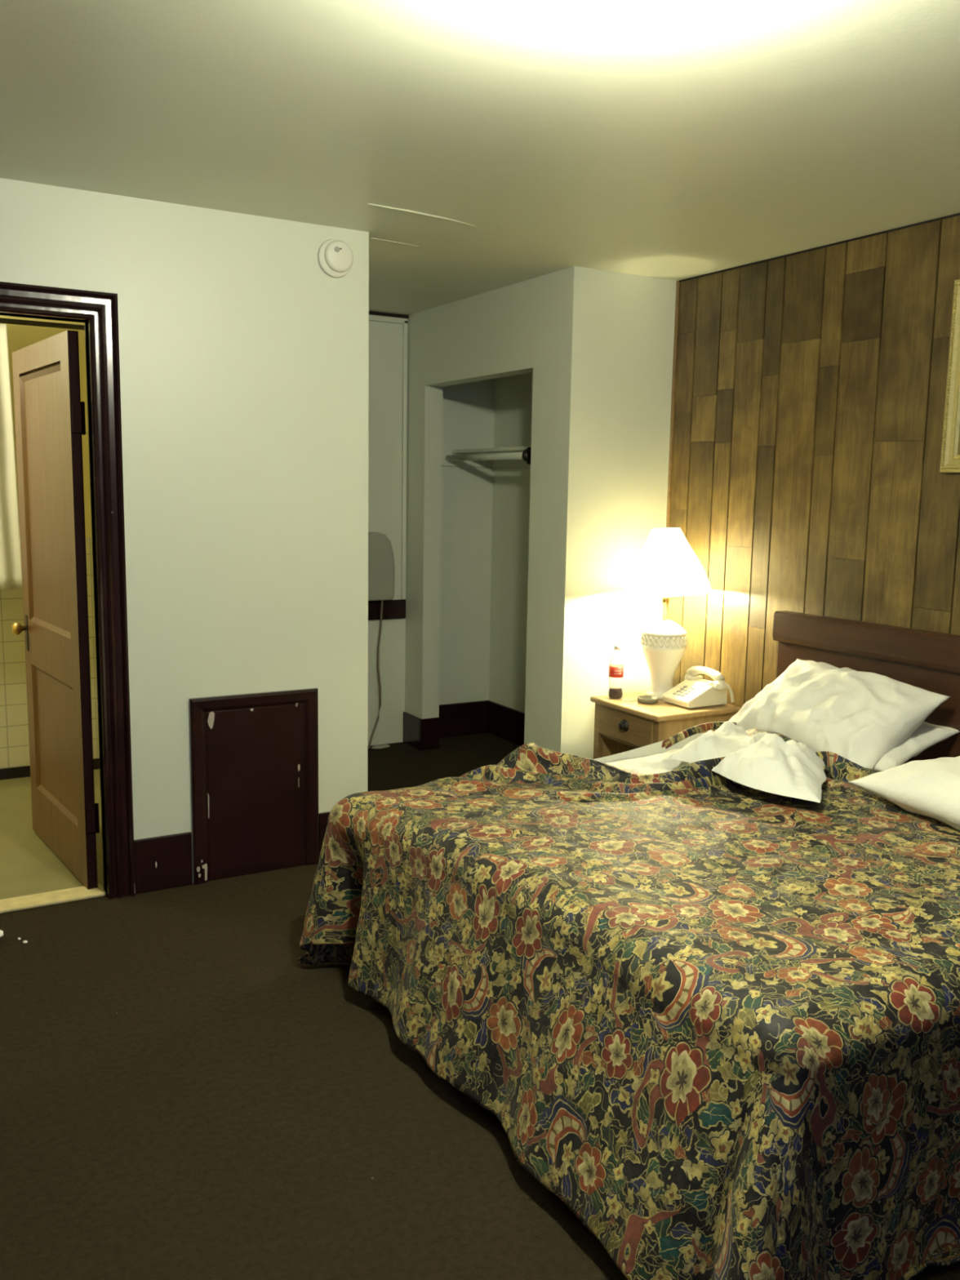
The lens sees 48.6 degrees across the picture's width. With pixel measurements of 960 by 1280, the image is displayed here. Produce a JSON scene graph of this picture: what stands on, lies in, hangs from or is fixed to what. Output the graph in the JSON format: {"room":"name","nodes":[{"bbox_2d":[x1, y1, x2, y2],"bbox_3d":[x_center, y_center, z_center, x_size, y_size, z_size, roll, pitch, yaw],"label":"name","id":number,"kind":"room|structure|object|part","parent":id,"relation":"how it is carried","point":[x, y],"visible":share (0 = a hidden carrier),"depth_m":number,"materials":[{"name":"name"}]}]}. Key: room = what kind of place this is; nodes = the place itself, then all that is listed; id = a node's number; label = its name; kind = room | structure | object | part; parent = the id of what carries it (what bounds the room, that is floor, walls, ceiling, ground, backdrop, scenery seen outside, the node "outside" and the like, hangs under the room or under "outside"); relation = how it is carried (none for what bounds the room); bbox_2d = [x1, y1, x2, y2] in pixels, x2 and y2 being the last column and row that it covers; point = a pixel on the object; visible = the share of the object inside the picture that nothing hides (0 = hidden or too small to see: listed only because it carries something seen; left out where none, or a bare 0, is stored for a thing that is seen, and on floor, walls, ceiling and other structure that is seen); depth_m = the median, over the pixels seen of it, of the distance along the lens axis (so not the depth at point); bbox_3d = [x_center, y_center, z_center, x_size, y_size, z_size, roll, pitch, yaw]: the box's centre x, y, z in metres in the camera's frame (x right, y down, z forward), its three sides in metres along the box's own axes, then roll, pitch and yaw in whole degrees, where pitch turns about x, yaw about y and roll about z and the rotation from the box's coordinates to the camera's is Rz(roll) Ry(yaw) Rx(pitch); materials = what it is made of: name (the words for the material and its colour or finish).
{"room":"hotel room","nodes":[
{"label":"hotel room","id":0,"kind":"room"},
{"bbox_2d":[0,315,91,537],"bbox_3d":[-2.769,-1.101,4.990,2.990,1.241,0.100,-4,9,-30],"label":"wall","id":1,"kind":"structure","parent":0,"point":[20,336],"depth_m":5.26,"materials":[{"name":"paint"}]},
{"bbox_2d":[0,537,99,768],"bbox_3d":[-2.788,0.118,5.160,2.990,1.220,0.108,-4,9,-30],"label":"tile","id":2,"kind":"structure","parent":1,"relation":"attached to","point":[14,725],"depth_m":5.38,"materials":[{"name":"beige tile"}]},
{"bbox_2d":[0,758,99,779],"bbox_3d":[-2.776,0.703,5.184,2.970,0.055,0.014,-4,9,-30],"label":"baseboard","id":3,"kind":"structure","parent":1,"relation":"attached to","point":[19,771],"depth_m":5.42,"materials":[{"name":"tile"}]},
{"bbox_2d":[0,177,368,897],"bbox_3d":[-2.202,-0.359,4.178,3.082,2.461,1.693,-4,9,-30],"label":"wall","id":4,"kind":"structure","parent":0,"point":[244,364],"depth_m":3.90,"materials":[{"name":"paint"}]},
{"bbox_2d":[11,329,99,889],"bbox_3d":[-1.673,-0.121,4.105,0.095,2.003,0.847,-5,10,-36],"label":"door","id":5,"kind":"structure","parent":4,"relation":"in","point":[50,420],"depth_m":4.04,"materials":[{"name":"brown wood"}]},
{"bbox_3d":[-1.910,-0.048,4.403,0.053,0.054,0.054,-4,9,-30],"label":"knob","id":6,"kind":"part","parent":5,"relation":"part of","materials":[{"name":"gold metal"}]},
{"bbox_3d":[-1.886,-0.030,4.423,0.003,0.150,0.034,-5,10,-35],"label":"lock plate","id":7,"kind":"part","parent":5,"relation":"part of","materials":[{"name":"metal"}]},
{"bbox_2d":[0,281,135,899],"bbox_3d":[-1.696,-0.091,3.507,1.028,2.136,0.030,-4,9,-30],"label":"trim","id":8,"kind":"structure","parent":4,"relation":"attached to","point":[100,309],"depth_m":3.70,"materials":[{"name":"red paint"}]},
{"bbox_2d":[133,811,330,893],"bbox_3d":[-1.282,0.698,4.866,0.952,0.205,1.710,-4,9,-30],"label":"baseboard","id":9,"kind":"structure","parent":4,"relation":"attached to","point":[161,862],"depth_m":3.95,"materials":[{"name":"red paint"}]},
{"bbox_2d":[188,688,319,884],"bbox_3d":[-0.861,0.557,4.097,0.502,0.714,0.023,-4,9,-30],"label":"access panel","id":10,"kind":"object","parent":4,"relation":"attached to","point":[254,757],"visible":1,"depth_m":4.09,"materials":[{"name":"red paint"}]},
{"bbox_2d":[317,239,353,277],"bbox_3d":[-0.534,-1.429,3.972,0.140,0.140,0.047,-4,9,-30],"label":"smoke detector","id":11,"kind":"object","parent":4,"relation":"attached to","point":[335,256],"visible":1,"depth_m":3.96,"materials":[{"name":"white plastic"}]},
{"bbox_2d":[367,320,494,746],"bbox_3d":[-0.634,-0.606,6.103,1.774,2.461,0.100,-4,9,-30],"label":"wall","id":12,"kind":"structure","parent":0,"point":[468,408],"depth_m":6.28,"materials":[{"name":"paint"}]},
{"bbox_2d":[368,532,395,748],"bbox_3d":[-0.682,0.011,6.037,0.421,1.240,0.084,-4,9,-30],"label":"appliance","id":13,"kind":"object","parent":12,"relation":"attached to","point":[381,566],"visible":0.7,"depth_m":6.02,"materials":[{"name":"grey plastic"}]},
{"bbox_3d":[-0.607,0.197,6.105,0.030,0.854,0.127,6,10,34],"label":"cord","id":14,"kind":"part","parent":13,"relation":"part of","materials":[{"name":"grey plastic"}]},
{"bbox_2d":[368,599,405,620],"bbox_3d":[-0.863,-0.154,5.966,0.989,0.113,0.022,-4,9,-30],"label":"trim","id":15,"kind":"structure","parent":12,"relation":"attached to","point":[392,609],"depth_m":6.14,"materials":[{"name":"red paint"}]},
{"bbox_2d":[368,314,407,599],"bbox_3d":[-0.850,-0.996,5.847,0.987,1.585,0.020,-4,9,-30],"label":"trim","id":16,"kind":"structure","parent":12,"relation":"attached to","point":[371,317],"depth_m":6.06,"materials":[{"name":"paint"}]},
{"bbox_2d":[368,311,408,318],"bbox_3d":[-0.835,-1.791,5.737,0.993,0.018,0.016,-4,9,-30],"label":"trim","id":17,"kind":"structure","parent":12,"relation":"attached to","point":[371,313],"depth_m":5.92,"materials":[{"name":"red paint"}]},
{"bbox_2d":[0,0,959,315],"bbox_3d":[-0.093,-1.309,2.083,4.956,0.080,7.900,-4,9,-30],"label":"ceiling","id":18,"kind":"structure","parent":0,"point":[669,140],"depth_m":2.80,"materials":[{"name":"paint"}]},
{"bbox_2d":[368,203,475,246],"bbox_3d":[-0.305,-1.537,3.959,0.460,0.006,0.488,-4,9,-30],"label":"trim","id":19,"kind":"structure","parent":18,"relation":"attached to","point":[368,203],"depth_m":3.76,"materials":[{"name":"paint"}]},
{"bbox_2d":[0,733,959,1279],"bbox_3d":[-0.136,1.191,2.438,4.756,0.072,7.700,-4,9,-30],"label":"floor","id":20,"kind":"structure","parent":0,"point":[183,1096],"depth_m":2.57,"materials":[{"name":"carpet"}]},
{"bbox_2d":[371,744,390,749],"bbox_3d":[-0.576,0.618,6.160,0.120,0.023,0.044,-4,9,-30],"label":"rag","id":21,"kind":"object","parent":20,"relation":"on","point":[379,746],"visible":1,"depth_m":6.14,"materials":[{"name":"grey fabric"}]},
{"bbox_2d":[590,690,740,759],"bbox_3d":[0.813,0.559,4.785,0.476,0.575,0.485,-4,9,-30],"label":"nightstand","id":22,"kind":"object","parent":20,"relation":"on","point":[620,726],"visible":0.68,"depth_m":4.62,"materials":[{"name":"brown wood"}]},
{"bbox_3d":[0.541,0.555,4.873,0.030,0.549,0.038,-4,9,-30],"label":"post","id":23,"kind":"part","parent":22,"relation":"part of","materials":[{"name":"brown wood"}]},
{"bbox_2d":[608,644,623,698],"bbox_3d":[0.614,0.143,4.789,0.067,0.240,0.068,-4,9,-30],"label":"soda bottle","id":24,"kind":"object","parent":22,"relation":"on","point":[615,666],"visible":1,"depth_m":4.77,"materials":[{"name":"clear plastic"}]},
{"bbox_3d":[0.723,0.542,4.986,0.420,0.549,0.018,-4,9,-30],"label":"panel","id":25,"kind":"part","parent":22,"relation":"part of","materials":[{"name":"brown wood"}]},
{"bbox_3d":[0.623,0.374,4.643,0.027,0.054,0.054,-4,9,-30],"label":"knob","id":26,"kind":"part","parent":22,"relation":"part of","materials":[{"name":"metal"}]},
{"bbox_3d":[0.812,0.368,4.758,0.414,0.134,0.378,-4,9,-30],"label":"drawer","id":27,"kind":"part","parent":22,"relation":"part of","materials":[{"name":"brown wood"}]},
{"bbox_2d":[620,697,637,702],"bbox_3d":[0.669,0.268,4.762,0.065,0.002,0.055,-4,9,-30],"label":"paper slip","id":28,"kind":"object","parent":22,"relation":"on","point":[628,700],"visible":0.86,"depth_m":4.76,"materials":[{"name":"white paper"}]},
{"bbox_2d":[636,695,658,704],"bbox_3d":[0.745,0.266,4.715,0.096,0.023,0.096,-4,9,-30],"label":"ashtray","id":29,"kind":"object","parent":22,"relation":"on","point":[649,700],"visible":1,"depth_m":4.69,"materials":[{"name":"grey glass"}]},
{"bbox_3d":[0.750,0.609,4.515,0.030,0.549,0.038,-4,9,-30],"label":"post","id":30,"kind":"part","parent":22,"relation":"part of","materials":[{"name":"brown wood"}]},
{"bbox_2d":[625,527,711,700],"bbox_3d":[0.843,-0.120,4.790,0.384,0.769,0.384,-4,9,-30],"label":"table lamp","id":31,"kind":"object","parent":22,"relation":"on","point":[666,566],"visible":0.92,"depth_m":4.68,"materials":[{"name":"white ceramic"}]},
{"bbox_3d":[0.847,-0.351,4.757,0.384,0.302,0.384,-4,9,-30],"label":"lamp shade","id":32,"kind":"part","parent":31,"relation":"part of","materials":[{"name":"fabric"}]},
{"bbox_2d":[662,666,734,708],"bbox_3d":[0.961,0.200,4.697,0.250,0.157,0.246,-4,9,-30],"label":"telephone","id":33,"kind":"object","parent":22,"relation":"on","point":[695,691],"visible":1,"depth_m":4.64,"materials":[{"name":"beige plastic"}]},
{"bbox_3d":[1.091,0.231,4.653,0.073,0.094,0.026,-4,9,-30],"label":"coiled cord","id":34,"kind":"part","parent":33,"relation":"part of","materials":[{"name":"beige plastic"}]},
{"bbox_3d":[0.939,0.598,4.616,0.420,0.549,0.018,-4,9,-30],"label":"panel","id":35,"kind":"part","parent":22,"relation":"part of","materials":[{"name":"brown wood"}]},
{"bbox_2d":[772,610,959,764],"bbox_3d":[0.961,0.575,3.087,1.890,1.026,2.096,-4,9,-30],"label":"headboard","id":36,"kind":"object","parent":20,"relation":"on","point":[928,660],"visible":0.11,"depth_m":3.88,"materials":[{"name":"brown wood"}]},
{"bbox_2d":[297,721,959,1279],"bbox_3d":[0.682,0.774,2.917,1.980,0.657,2.015,-4,9,-30],"label":"bedspread","id":37,"kind":"object","parent":36,"relation":"on","point":[715,1017],"visible":0.92,"depth_m":2.29,"materials":[{"name":"multicoloured fabric"}]},
{"bbox_2d":[668,720,826,802],"bbox_3d":[0.901,0.367,3.545,0.496,0.127,0.880,-4,9,-30],"label":"sheet","id":38,"kind":"object","parent":37,"relation":"on","point":[763,762],"visible":0.99,"depth_m":3.36,"materials":[{"name":"white fabric"}]},
{"bbox_2d":[847,755,959,831],"bbox_3d":[1.505,0.461,3.063,0.479,0.186,0.720,-3,9,-24],"label":"pillow","id":39,"kind":"object","parent":37,"relation":"on","point":[930,788],"visible":0.98,"depth_m":3.11,"materials":[{"name":"white fabric"}]},
{"bbox_2d":[594,733,703,773],"bbox_3d":[0.827,0.629,3.739,1.220,0.492,0.712,-4,9,-30],"label":"sheet","id":40,"kind":"object","parent":36,"relation":"on","point":[652,758],"visible":0.14,"depth_m":3.78,"materials":[{"name":"white fabric"}]},
{"bbox_2d":[872,721,959,771],"bbox_3d":[1.300,0.345,3.849,0.409,0.177,0.724,-5,10,-34],"label":"pillow","id":41,"kind":"object","parent":40,"relation":"on","point":[927,735],"visible":0.14,"depth_m":3.59,"materials":[{"name":"white fabric"}]},
{"bbox_2d":[728,658,951,768],"bbox_3d":[1.256,0.268,3.846,0.384,0.331,0.727,-3,9,-28],"label":"pillow","id":42,"kind":"object","parent":41,"relation":"on","point":[859,717],"visible":0.83,"depth_m":3.68,"materials":[{"name":"white fabric"}]},
{"bbox_3d":[1.755,0.076,3.475,0.074,0.121,2.096,-4,9,-30],"label":"rail","id":43,"kind":"part","parent":36,"relation":"part of","materials":[{"name":"brown wood"}]},
{"bbox_2d":[404,266,595,755],"bbox_3d":[0.026,-0.508,5.492,0.110,2.461,1.632,-4,9,-30],"label":"wall","id":44,"kind":"structure","parent":0,"point":[542,326],"depth_m":4.97,"materials":[{"name":"paint"}]},
{"bbox_2d":[402,700,524,750],"bbox_3d":[0.207,0.597,5.758,0.592,0.205,1.643,-4,9,-30],"label":"baseboard","id":45,"kind":"structure","parent":44,"relation":"attached to","point":[457,719],"depth_m":6.43,"materials":[{"name":"red paint"}]},
{"bbox_2d":[579,269,675,759],"bbox_3d":[0.704,-0.427,5.005,0.569,2.461,0.100,-4,9,-30],"label":"wall","id":46,"kind":"structure","parent":0,"point":[634,315],"depth_m":4.88,"materials":[{"name":"paint"}]},
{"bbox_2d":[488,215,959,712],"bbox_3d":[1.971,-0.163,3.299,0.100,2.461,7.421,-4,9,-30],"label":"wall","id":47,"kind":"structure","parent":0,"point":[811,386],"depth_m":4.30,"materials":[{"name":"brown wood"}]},
{"bbox_2d":[441,445,531,467],"bbox_3d":[0.286,-0.975,5.632,0.405,0.095,1.528,-4,9,-30],"label":"closet shelf","id":48,"kind":"object","parent":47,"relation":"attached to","point":[513,456],"visible":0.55,"depth_m":6.03,"materials":[{"name":"paint"}]},
{"bbox_3d":[0.035,-1.005,5.829,0.038,0.038,0.888,-4,9,-30],"label":"rod","id":49,"kind":"part","parent":48,"relation":"part of","materials":[{"name":"paint"}]},
{"bbox_3d":[0.249,-0.949,5.464,0.068,0.068,0.022,-4,9,-30],"label":"rod","id":50,"kind":"part","parent":48,"relation":"part of","materials":[{"name":"metal"}]},
{"bbox_2d":[666,280,679,528],"bbox_3d":[0.887,-0.429,5.045,0.010,2.460,0.014,-4,9,-30],"label":"trim","id":51,"kind":"structure","parent":47,"relation":"attached to","point":[677,283],"depth_m":4.95,"materials":[{"name":"brown wood"}]},
{"bbox_2d":[679,213,959,282],"bbox_3d":[2.357,-1.267,2.395,0.006,0.006,5.774,-4,9,-30],"label":"trim","id":52,"kind":"structure","parent":47,"relation":"attached to","point":[957,214],"depth_m":4.11,"materials":[{"name":"brown wood"}]},
{"bbox_2d":[939,279,959,472],"bbox_3d":[1.842,-0.852,3.307,0.036,0.650,0.882,-4,9,-30],"label":"picture frame","id":53,"kind":"object","parent":47,"relation":"attached to","point":[950,449],"visible":1,"depth_m":3.66,"materials":[{"name":"gold metal"}]},
{"bbox_3d":[-3.592,-0.290,3.518,0.010,2.461,1.793,-4,9,-30],"label":"wall","id":54,"kind":"structure","parent":0,"visible":0},
{"bbox_2d":[0,317,84,589],"bbox_3d":[-2.641,-0.842,4.777,2.969,1.262,0.024,-4,9,-30],"label":"shower curtain","id":55,"kind":"object","parent":54,"relation":"hanging from","point":[11,575],"visible":0.95,"depth_m":5.03,"materials":[{"name":"fabric"}]},
{"bbox_3d":[-2.630,-1.454,4.690,2.969,0.024,0.024,-4,9,-30],"label":"curtain rod","id":56,"kind":"part","parent":55,"relation":"part of","materials":[{"name":"metal"}]}
]}

